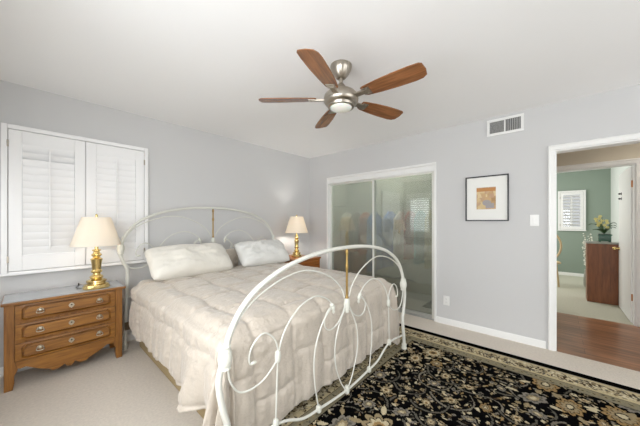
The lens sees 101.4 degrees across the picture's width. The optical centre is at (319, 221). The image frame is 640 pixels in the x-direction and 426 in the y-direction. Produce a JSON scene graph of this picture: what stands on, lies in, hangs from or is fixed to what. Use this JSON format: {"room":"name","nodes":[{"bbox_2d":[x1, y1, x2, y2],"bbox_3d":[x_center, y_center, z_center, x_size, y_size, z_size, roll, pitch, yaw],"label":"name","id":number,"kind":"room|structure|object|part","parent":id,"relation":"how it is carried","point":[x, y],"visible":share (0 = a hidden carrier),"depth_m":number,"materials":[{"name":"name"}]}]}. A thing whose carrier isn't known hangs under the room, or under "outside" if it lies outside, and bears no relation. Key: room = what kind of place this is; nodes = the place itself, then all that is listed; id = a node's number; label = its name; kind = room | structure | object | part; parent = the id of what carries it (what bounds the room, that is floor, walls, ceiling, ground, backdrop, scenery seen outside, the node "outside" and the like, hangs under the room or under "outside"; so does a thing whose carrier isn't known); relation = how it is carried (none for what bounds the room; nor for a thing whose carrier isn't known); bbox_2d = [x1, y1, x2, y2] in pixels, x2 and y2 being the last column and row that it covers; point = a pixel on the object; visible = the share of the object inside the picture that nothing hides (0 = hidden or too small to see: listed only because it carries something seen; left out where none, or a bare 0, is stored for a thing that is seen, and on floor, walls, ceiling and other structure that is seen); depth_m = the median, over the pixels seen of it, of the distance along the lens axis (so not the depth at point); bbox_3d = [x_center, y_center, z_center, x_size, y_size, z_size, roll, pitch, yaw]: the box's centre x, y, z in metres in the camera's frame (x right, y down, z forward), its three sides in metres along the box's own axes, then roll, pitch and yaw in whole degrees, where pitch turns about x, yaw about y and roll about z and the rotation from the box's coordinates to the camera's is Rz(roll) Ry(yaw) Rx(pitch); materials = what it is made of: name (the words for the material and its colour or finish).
{"room":"bedroom","nodes":[
{"label":"bedroom","id":0,"kind":"room"},
{"bbox_2d":[0,80,309,366],"bbox_3d":[-1.554,0.054,3.437,0.120,2.440,4.180,0,0,42],"label":"wall","id":1,"kind":"structure","parent":0,"point":[188,167],"depth_m":3.19,"materials":[{"name":"grey paint"}]},
{"bbox_2d":[0,333,135,376],"bbox_3d":[-1.514,1.238,3.381,0.014,0.072,3.950,0,0,42],"label":"baseboard","id":2,"kind":"structure","parent":1,"relation":"attached to","point":[130,336],"depth_m":2.27,"materials":[{"name":"white paint"}]},
{"bbox_2d":[0,122,147,276],"bbox_3d":[-2.260,-0.179,2.525,0.056,1.256,1.054,0,0,42],"label":"plantation shutter","id":3,"kind":"object","parent":1,"relation":"attached to","point":[43,171],"visible":0.9,"depth_m":2.41,"materials":[{"name":"white paint"}]},
{"bbox_3d":[-2.423,-0.176,2.348,0.028,1.183,0.477,0,0,42],"label":"panel","id":4,"kind":"part","parent":3,"relation":"part of","materials":[{"name":"white paint"}]},
{"bbox_3d":[-2.404,-0.185,2.332,0.010,0.882,0.012,0,0,42],"label":"tilt rod","id":5,"kind":"part","parent":3,"relation":"part of","materials":[{"name":"white paint"}]},
{"bbox_3d":[-2.100,-0.176,2.705,0.028,1.183,0.477,0,0,42],"label":"panel","id":6,"kind":"part","parent":3,"relation":"part of","materials":[{"name":"white paint"}]},
{"bbox_3d":[-2.082,-0.185,2.688,0.010,0.882,0.012,0,0,42],"label":"tilt rod","id":7,"kind":"part","parent":3,"relation":"part of","materials":[{"name":"white paint"}]},
{"bbox_2d":[85,147,85,259],"bbox_3d":[-2.347,-0.181,2.604,0.040,1.120,0.910,0,0,42],"label":"window","id":8,"kind":"structure","parent":1,"relation":"in","point":[85,147],"depth_m":2.60,"materials":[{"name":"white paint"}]},
{"bbox_2d":[0,0,639,158],"bbox_3d":[0.857,-1.196,1.257,6.620,0.060,4.180,0,0,42],"label":"ceiling","id":9,"kind":"structure","parent":0,"point":[207,66],"depth_m":1.84,"materials":[{"name":"white paint"}]},
{"bbox_2d":[259,49,426,128],"bbox_3d":[0.190,-0.997,1.938,1.155,0.338,1.193,0,0,42],"label":"ceiling fan","id":10,"kind":"object","parent":9,"relation":"hanging from","point":[340,98],"visible":1,"depth_m":1.85,"materials":[{"name":"brown wood"}]},
{"bbox_3d":[-0.245,-0.916,1.978,0.435,0.007,0.140,0,13,2],"label":"blade","id":11,"kind":"part","parent":10,"relation":"part of","materials":[{"name":"brown wood"}]},
{"bbox_3d":[-0.020,-0.910,1.971,0.135,0.023,0.067,0,0,2],"label":"blade arm","id":12,"kind":"part","parent":10,"relation":"part of","materials":[{"name":"silver metal"}]},
{"bbox_3d":[0.004,-0.916,1.592,0.140,0.007,0.435,14,5,22],"label":"blade","id":13,"kind":"part","parent":10,"relation":"part of","materials":[{"name":"brown wood"}]},
{"bbox_3d":[0.056,-0.916,2.354,0.140,0.007,0.435,-13,3,-14],"label":"blade","id":14,"kind":"part","parent":10,"relation":"part of","materials":[{"name":"brown wood"}]},
{"bbox_3d":[0.090,-0.910,1.801,0.067,0.023,0.135,0,0,23],"label":"blade arm","id":15,"kind":"part","parent":10,"relation":"part of","materials":[{"name":"silver metal"}]},
{"bbox_3d":[0.310,-0.910,2.056,0.135,0.023,0.067,0,0,-31],"label":"blade arm","id":16,"kind":"part","parent":10,"relation":"part of","materials":[{"name":"silver metal"}]},
{"bbox_3d":[0.296,-0.910,1.853,0.137,0.023,0.069,0,0,42],"label":"blade arm","id":17,"kind":"part","parent":10,"relation":"part of","materials":[{"name":"silver metal"}]},
{"bbox_3d":[0.502,-0.916,2.173,0.435,0.007,0.140,0,-13,-31],"label":"blade","id":18,"kind":"part","parent":10,"relation":"part of","materials":[{"name":"brown wood"}]},
{"bbox_3d":[0.469,-0.916,1.709,0.435,0.007,0.140,0,-13,40],"label":"blade","id":19,"kind":"part","parent":10,"relation":"part of","materials":[{"name":"brown wood"}]},
{"bbox_2d":[0,275,639,425],"bbox_3d":[2.548,1.304,3.112,6.400,0.060,9.000,0,0,42],"label":"floor","id":20,"kind":"structure","parent":0,"point":[103,389],"depth_m":2.21,"materials":[{"name":"beige carpet"}]},
{"bbox_2d":[0,280,125,392],"bbox_3d":[-2.214,0.939,2.310,0.369,0.670,0.751,0,0,42],"label":"dresser","id":21,"kind":"object","parent":20,"relation":"on","point":[53,328],"visible":0.99,"depth_m":2.16,"materials":[{"name":"brown wood"}]},
{"bbox_3d":[-2.339,0.953,1.982,0.052,0.643,0.068,0,0,42],"label":"leg","id":22,"kind":"part","parent":21,"relation":"part of","materials":[{"name":"brown wood"}]},
{"bbox_3d":[-2.203,0.700,2.064,0.023,0.041,0.048,0,0,42],"label":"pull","id":23,"kind":"part","parent":21,"relation":"part of","materials":[{"name":"silver metal"}]},
{"bbox_3d":[-2.203,0.847,2.064,0.023,0.041,0.048,0,0,42],"label":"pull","id":24,"kind":"part","parent":21,"relation":"part of","materials":[{"name":"silver metal"}]},
{"bbox_3d":[-2.203,0.994,2.064,0.023,0.041,0.048,0,0,42],"label":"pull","id":25,"kind":"part","parent":21,"relation":"part of","materials":[{"name":"silver metal"}]},
{"bbox_3d":[-2.217,0.607,2.313,0.352,0.005,0.738,0,0,42],"label":"glass","id":26,"kind":"part","parent":21,"relation":"part of","materials":[{"name":"grey"}]},
{"bbox_3d":[-2.112,0.705,2.213,0.034,0.129,0.601,0,0,42],"label":"drawer","id":27,"kind":"part","parent":21,"relation":"part of","materials":[{"name":"brown wood"}]},
{"bbox_3d":[-2.112,0.852,2.213,0.034,0.129,0.601,0,0,42],"label":"drawer","id":28,"kind":"part","parent":21,"relation":"part of","materials":[{"name":"brown wood"}]},
{"bbox_3d":[-2.112,0.999,2.213,0.034,0.129,0.601,0,0,42],"label":"drawer","id":29,"kind":"part","parent":21,"relation":"part of","materials":[{"name":"brown wood"}]},
{"bbox_3d":[-2.103,0.704,2.205,0.020,0.081,0.513,0,0,42],"label":"raised panel","id":30,"kind":"part","parent":21,"relation":"part of","materials":[{"name":"brown wood"}]},
{"bbox_3d":[-2.103,0.851,2.205,0.020,0.081,0.513,0,0,42],"label":"raised panel","id":31,"kind":"part","parent":21,"relation":"part of","materials":[{"name":"brown wood"}]},
{"bbox_3d":[-2.103,0.998,2.205,0.020,0.081,0.513,0,0,42],"label":"raised panel","id":32,"kind":"part","parent":21,"relation":"part of","materials":[{"name":"brown wood"}]},
{"bbox_2d":[69,214,120,289],"bbox_3d":[-2.045,0.267,2.399,0.360,0.672,0.360,0,0,42],"label":"table lamp","id":33,"kind":"object","parent":21,"relation":"on","point":[96,231],"visible":1,"depth_m":2.32,"materials":[{"name":"gold metal"}]},
{"bbox_3d":[-2.045,0.089,2.399,0.360,0.257,0.360,0,0,42],"label":"lamp shade","id":34,"kind":"part","parent":33,"relation":"part of","materials":[{"name":"fabric"}]},
{"bbox_3d":[-1.905,0.953,2.462,0.052,0.643,0.068,0,0,42],"label":"leg","id":35,"kind":"part","parent":21,"relation":"part of","materials":[{"name":"brown wood"}]},
{"bbox_2d":[139,342,205,418],"bbox_3d":[-0.678,1.124,2.732,1.645,0.300,1.656,0,0,42],"label":"base","id":36,"kind":"object","parent":20,"relation":"on","point":[201,412],"visible":0.12,"depth_m":2.17,"materials":[{"name":"beige fabric"}]},
{"bbox_3d":[-0.602,0.800,2.664,1.850,0.347,1.690,0,0,42],"label":"mattress","id":37,"kind":"object","parent":36,"relation":"on","visible":0},
{"bbox_2d":[225,248,237,266],"bbox_3d":[-1.199,0.474,3.332,0.103,0.243,0.345,0,0,38],"label":"bed pillow","id":38,"kind":"object","parent":37,"relation":"on","point":[232,253],"visible":0.3,"depth_m":3.38,"materials":[{"name":"beige fabric"}]},
{"bbox_2d":[129,263,399,425],"bbox_3d":[-0.501,0.901,2.573,1.812,0.702,2.048,0,0,42],"label":"comforter","id":39,"kind":"object","parent":37,"relation":"on","point":[183,322],"visible":0.92,"depth_m":1.80,"materials":[{"name":"beige fabric"}]},
{"bbox_2d":[144,243,232,280],"bbox_3d":[-1.381,0.419,2.836,0.368,0.353,0.849,0,0,42],"label":"bed pillow","id":40,"kind":"object","parent":39,"relation":"on","point":[168,262],"visible":0.98,"depth_m":2.67,"materials":[{"name":"white fabric"}]},
{"bbox_2d":[234,239,289,266],"bbox_3d":[-0.766,0.419,3.534,0.350,0.340,0.738,0,0,42],"label":"bed pillow","id":41,"kind":"object","parent":39,"relation":"on","point":[260,252],"visible":0.96,"depth_m":3.40,"materials":[{"name":"white fabric"}]},
{"bbox_2d":[284,254,320,267],"bbox_3d":[-0.360,0.919,4.171,0.625,0.710,0.504,0,0,42],"label":"nightstand","id":42,"kind":"object","parent":20,"relation":"on","point":[315,261],"visible":0.09,"depth_m":4.02,"materials":[{"name":"brown wood"}]},
{"bbox_2d":[285,215,307,256],"bbox_3d":[-0.374,0.227,4.204,0.360,0.672,0.360,0,0,42],"label":"table lamp","id":43,"kind":"object","parent":42,"relation":"on","point":[296,224],"visible":1,"depth_m":4.10,"materials":[{"name":"gold metal"}]},
{"bbox_3d":[-0.374,0.050,4.204,0.360,0.257,0.360,0,0,42],"label":"lamp shade","id":44,"kind":"part","parent":43,"relation":"part of","materials":[{"name":"fabric"}]},
{"bbox_3d":[-0.161,0.739,3.990,0.024,0.260,0.420,0,0,42],"label":"drawer","id":45,"kind":"part","parent":42,"relation":"part of","materials":[{"name":"brown wood"}]},
{"bbox_2d":[270,323,639,425],"bbox_3d":[0.941,1.269,1.373,2.550,0.010,2.865,0,0,42],"label":"area rug","id":46,"kind":"object","parent":20,"relation":"on","point":[438,380],"visible":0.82,"depth_m":1.90,"materials":[{"name":"black fabric"}]},
{"bbox_2d":[117,207,406,425],"bbox_3d":[-0.573,0.546,2.591,2.135,1.455,1.966,0,0,42],"label":"bed","id":47,"kind":"object","parent":46,"relation":"on","point":[225,357],"visible":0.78,"depth_m":1.84,"materials":[{"name":"white metal"}]},
{"bbox_3d":[-1.953,0.765,2.608,0.030,1.016,0.090,0,0,42],"label":"post","id":48,"kind":"part","parent":47,"relation":"part of","materials":[{"name":"white metal"}]},
{"bbox_3d":[-1.209,1.044,2.014,1.900,0.080,0.112,0,0,42],"label":"rail","id":49,"kind":"part","parent":47,"relation":"part of","materials":[{"name":"brown"}]},
{"bbox_3d":[-1.341,0.040,3.285,0.028,0.443,1.902,0,0,42],"label":"headboard","id":50,"kind":"part","parent":47,"relation":"part of","materials":[{"name":"white metal"}]},
{"bbox_3d":[-0.440,0.936,1.195,0.030,0.654,0.074,0,0,42],"label":"post","id":51,"kind":"part","parent":47,"relation":"part of","materials":[{"name":"white metal"}]},
{"bbox_3d":[0.194,0.395,1.896,0.028,0.443,1.902,0,0,42],"label":"footboard","id":52,"kind":"part","parent":47,"relation":"part of","materials":[{"name":"white metal"}]},
{"bbox_3d":[0.024,0.883,1.708,0.009,0.627,0.193,0,0,42],"label":"long stem","id":53,"kind":"part","parent":47,"relation":"part of","materials":[{"name":"white metal"}]},
{"bbox_3d":[0.194,1.157,1.896,0.016,0.138,1.907,0,0,42],"label":"rail","id":54,"kind":"part","parent":47,"relation":"part of","materials":[{"name":"white metal"}]},
{"bbox_3d":[0.365,0.883,2.085,0.009,0.627,0.193,0,0,42],"label":"long stem","id":55,"kind":"part","parent":47,"relation":"part of","materials":[{"name":"white metal"}]},
{"bbox_3d":[0.829,0.936,2.598,0.030,0.654,0.074,0,0,42],"label":"post","id":56,"kind":"part","parent":47,"relation":"part of","materials":[{"name":"white metal"}]},
{"bbox_2d":[557,235,561,286],"bbox_3d":[4.620,0.730,5.350,0.486,1.088,0.450,0,0,42],"label":"rattan chair","id":57,"kind":"object","parent":20,"relation":"on","point":[558,237],"visible":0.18,"depth_m":5.32,"materials":[{"name":"beige wicker"}]},
{"bbox_3d":[4.632,1.053,5.110,0.028,0.442,0.084,0,0,-3],"label":"leg","id":58,"kind":"part","parent":57,"relation":"part of","materials":[{"name":"beige wicker"}]},
{"bbox_2d":[584,241,618,305],"bbox_3d":[4.548,0.798,4.138,0.510,0.951,0.337,0,0,42],"label":"base cabinet","id":59,"kind":"object","parent":20,"relation":"on","point":[602,262],"visible":0.77,"depth_m":4.07,"materials":[{"name":"brown wood"}]},
{"bbox_2d":[589,215,616,241],"bbox_3d":[4.497,0.109,4.165,0.307,0.427,0.385,0,0,42],"label":"potted orchid","id":60,"kind":"object","parent":59,"relation":"on","point":[601,237],"visible":1,"depth_m":4.13,"materials":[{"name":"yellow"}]},
{"bbox_3d":[4.510,0.262,4.155,0.156,0.122,0.156,0,0,42],"label":"pot","id":61,"kind":"part","parent":60,"relation":"part of","materials":[{"name":"green ceramic"}]},
{"bbox_2d":[310,84,639,348],"bbox_3d":[2.259,0.054,2.718,6.500,2.440,0.130,0,0,42],"label":"wall","id":62,"kind":"structure","parent":0,"point":[494,274],"depth_m":2.92,"materials":[{"name":"grey paint"}]},
{"bbox_2d":[331,179,371,275],"bbox_3d":[0.524,0.301,4.306,0.893,1.914,0.028,0,0,42],"label":"sliding closet door","id":63,"kind":"structure","parent":62,"relation":"in","point":[351,202],"depth_m":4.29,"materials":[{"name":"clear glass"}]},
{"bbox_3d":[0.524,-0.641,4.306,0.837,0.030,0.026,0,0,42],"label":"rail","id":64,"kind":"part","parent":63,"relation":"part of","materials":[{"name":"white metal"}]},
{"bbox_2d":[327,162,435,321],"bbox_3d":[0.841,0.259,3.994,1.831,2.030,0.142,0,0,42],"label":"trim","id":65,"kind":"structure","parent":62,"relation":"attached to","point":[427,167],"depth_m":3.84,"materials":[{"name":"white paint"}]},
{"bbox_2d":[372,171,433,318],"bbox_3d":[1.141,0.301,3.693,0.910,1.914,0.028,0,0,42],"label":"sliding closet door","id":66,"kind":"structure","parent":62,"relation":"in","point":[402,205],"depth_m":3.64,"materials":[{"name":"clear glass"}]},
{"bbox_3d":[1.141,-0.641,3.693,0.854,0.030,0.026,0,0,42],"label":"rail","id":67,"kind":"part","parent":66,"relation":"part of","materials":[{"name":"white metal"}]},
{"bbox_3d":[1.141,1.236,3.693,0.854,0.045,0.026,0,0,42],"label":"rail","id":68,"kind":"part","parent":66,"relation":"part of","materials":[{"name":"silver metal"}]},
{"bbox_2d":[398,310,433,319],"bbox_3d":[0.844,1.267,3.997,1.785,0.014,0.103,0,0,42],"label":"trim","id":69,"kind":"structure","parent":62,"relation":"attached to","point":[398,310],"depth_m":3.51,"materials":[{"name":"white wood"}]},
{"bbox_2d":[443,295,449,305],"bbox_3d":[1.567,0.981,3.250,0.072,0.116,0.009,0,0,42],"label":"wall outlet","id":70,"kind":"object","parent":62,"relation":"attached to","point":[446,299],"visible":1,"depth_m":3.25,"materials":[{"name":"white plastic"}]},
{"bbox_2d":[465,173,508,220],"bbox_3d":[1.877,-0.261,2.958,0.417,0.511,0.025,0,0,42],"label":"framed picture","id":71,"kind":"object","parent":62,"relation":"attached to","point":[486,197],"visible":1,"depth_m":2.95,"materials":[{"name":"black"}]},
{"bbox_2d":[477,187,495,208],"bbox_3d":[1.875,-0.263,2.960,0.186,0.247,0.003,0,0,42],"label":"print","id":72,"kind":"object","parent":71,"relation":"attached to","point":[486,196],"depth_m":2.96,"materials":[{"name":"multicoloured"}]},
{"bbox_2d":[436,316,545,348],"bbox_3d":[1.869,1.238,2.975,1.053,0.072,0.014,0,0,42],"label":"baseboard","id":73,"kind":"structure","parent":62,"relation":"attached to","point":[505,335],"depth_m":2.91,"materials":[{"name":"white paint"}]},
{"bbox_2d":[487,113,523,136],"bbox_3d":[2.009,-1.044,2.849,0.331,0.180,0.012,0,0,42],"label":"air vent","id":74,"kind":"object","parent":62,"relation":"in","point":[514,123],"visible":1,"depth_m":2.84,"materials":[{"name":"white plastic"}]},
{"bbox_2d":[530,215,538,225],"bbox_3d":[2.195,-0.011,2.682,0.072,0.116,0.010,0,0,42],"label":"light switch","id":75,"kind":"object","parent":62,"relation":"attached to","point":[534,219],"visible":1,"depth_m":2.68,"materials":[{"name":"white plastic"}]},
{"bbox_2d":[548,133,639,350],"bbox_3d":[2.661,0.262,2.340,0.937,2.025,0.152,0,0,42],"label":"trim","id":76,"kind":"structure","parent":62,"relation":"attached to","point":[553,150],"depth_m":2.58,"materials":[{"name":"white paint"}]},
{"bbox_2d":[557,168,610,273],"bbox_3d":[5.563,0.054,6.519,2.500,2.440,0.100,0,0,42],"label":"wall","id":77,"kind":"structure","parent":0,"point":[596,183],"depth_m":6.01,"materials":[{"name":"green paint"}]},
{"bbox_2d":[558,272,583,276],"bbox_3d":[5.514,1.238,6.487,2.270,0.072,0.014,0,0,42],"label":"baseboard","id":78,"kind":"structure","parent":77,"relation":"attached to","point":[559,273],"depth_m":6.14,"materials":[{"name":"white paint"}]},
{"bbox_2d":[563,195,579,225],"bbox_3d":[5.941,-0.254,6.191,0.380,0.855,0.040,0,0,42],"label":"window","id":79,"kind":"structure","parent":77,"relation":"in","point":[563,195],"depth_m":6.17,"materials":[{"name":"white paint"}]},
{"bbox_2d":[558,190,585,230],"bbox_3d":[5.883,-0.252,6.127,0.486,0.939,0.075,0,0,42],"label":"plantation shutter","id":80,"kind":"object","parent":79,"relation":"attached to","point":[578,193],"visible":1,"depth_m":6.11,"materials":[{"name":"white paint"}]},
{"bbox_2d":[582,233,592,286],"bbox_3d":[5.206,0.751,5.100,0.161,1.046,0.182,0,0,42],"label":"blossom branches","id":81,"kind":"object","parent":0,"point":[583,242],"visible":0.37,"depth_m":5.10,"materials":[{"name":"white plant"}]},
{"bbox_2d":[583,269,585,286],"bbox_3d":[5.195,1.104,5.099,0.100,0.340,0.100,0,0,42],"label":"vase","id":82,"kind":"object","parent":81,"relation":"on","point":[584,278],"depth_m":5.10,"materials":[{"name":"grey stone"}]},
{"bbox_2d":[557,143,639,166],"bbox_3d":[3.694,0.054,3.410,3.100,2.440,0.120,0,0,42],"label":"wall","id":83,"kind":"structure","parent":0,"point":[631,151],"depth_m":3.39,"materials":[{"name":"beige paint"}]},
{"bbox_2d":[557,158,639,326],"bbox_3d":[3.579,0.253,3.499,0.926,2.043,0.142,0,0,42],"label":"trim","id":84,"kind":"structure","parent":83,"relation":"attached to","point":[635,162],"depth_m":3.19,"materials":[{"name":"white paint"}]},
{"bbox_2d":[612,166,632,322],"bbox_3d":[4.161,0.285,3.605,0.108,1.953,0.864,0,0,42],"label":"door","id":85,"kind":"structure","parent":83,"relation":"in","point":[625,193],"depth_m":3.48,"materials":[{"name":"white paint"}]},
{"bbox_2d":[611,166,630,241],"bbox_3d":[5.240,0.054,4.418,0.100,2.440,3.450,0,0,42],"label":"wall","id":86,"kind":"structure","parent":0,"point":[616,171],"depth_m":5.27,"materials":[{"name":"grey paint"}]}
]}

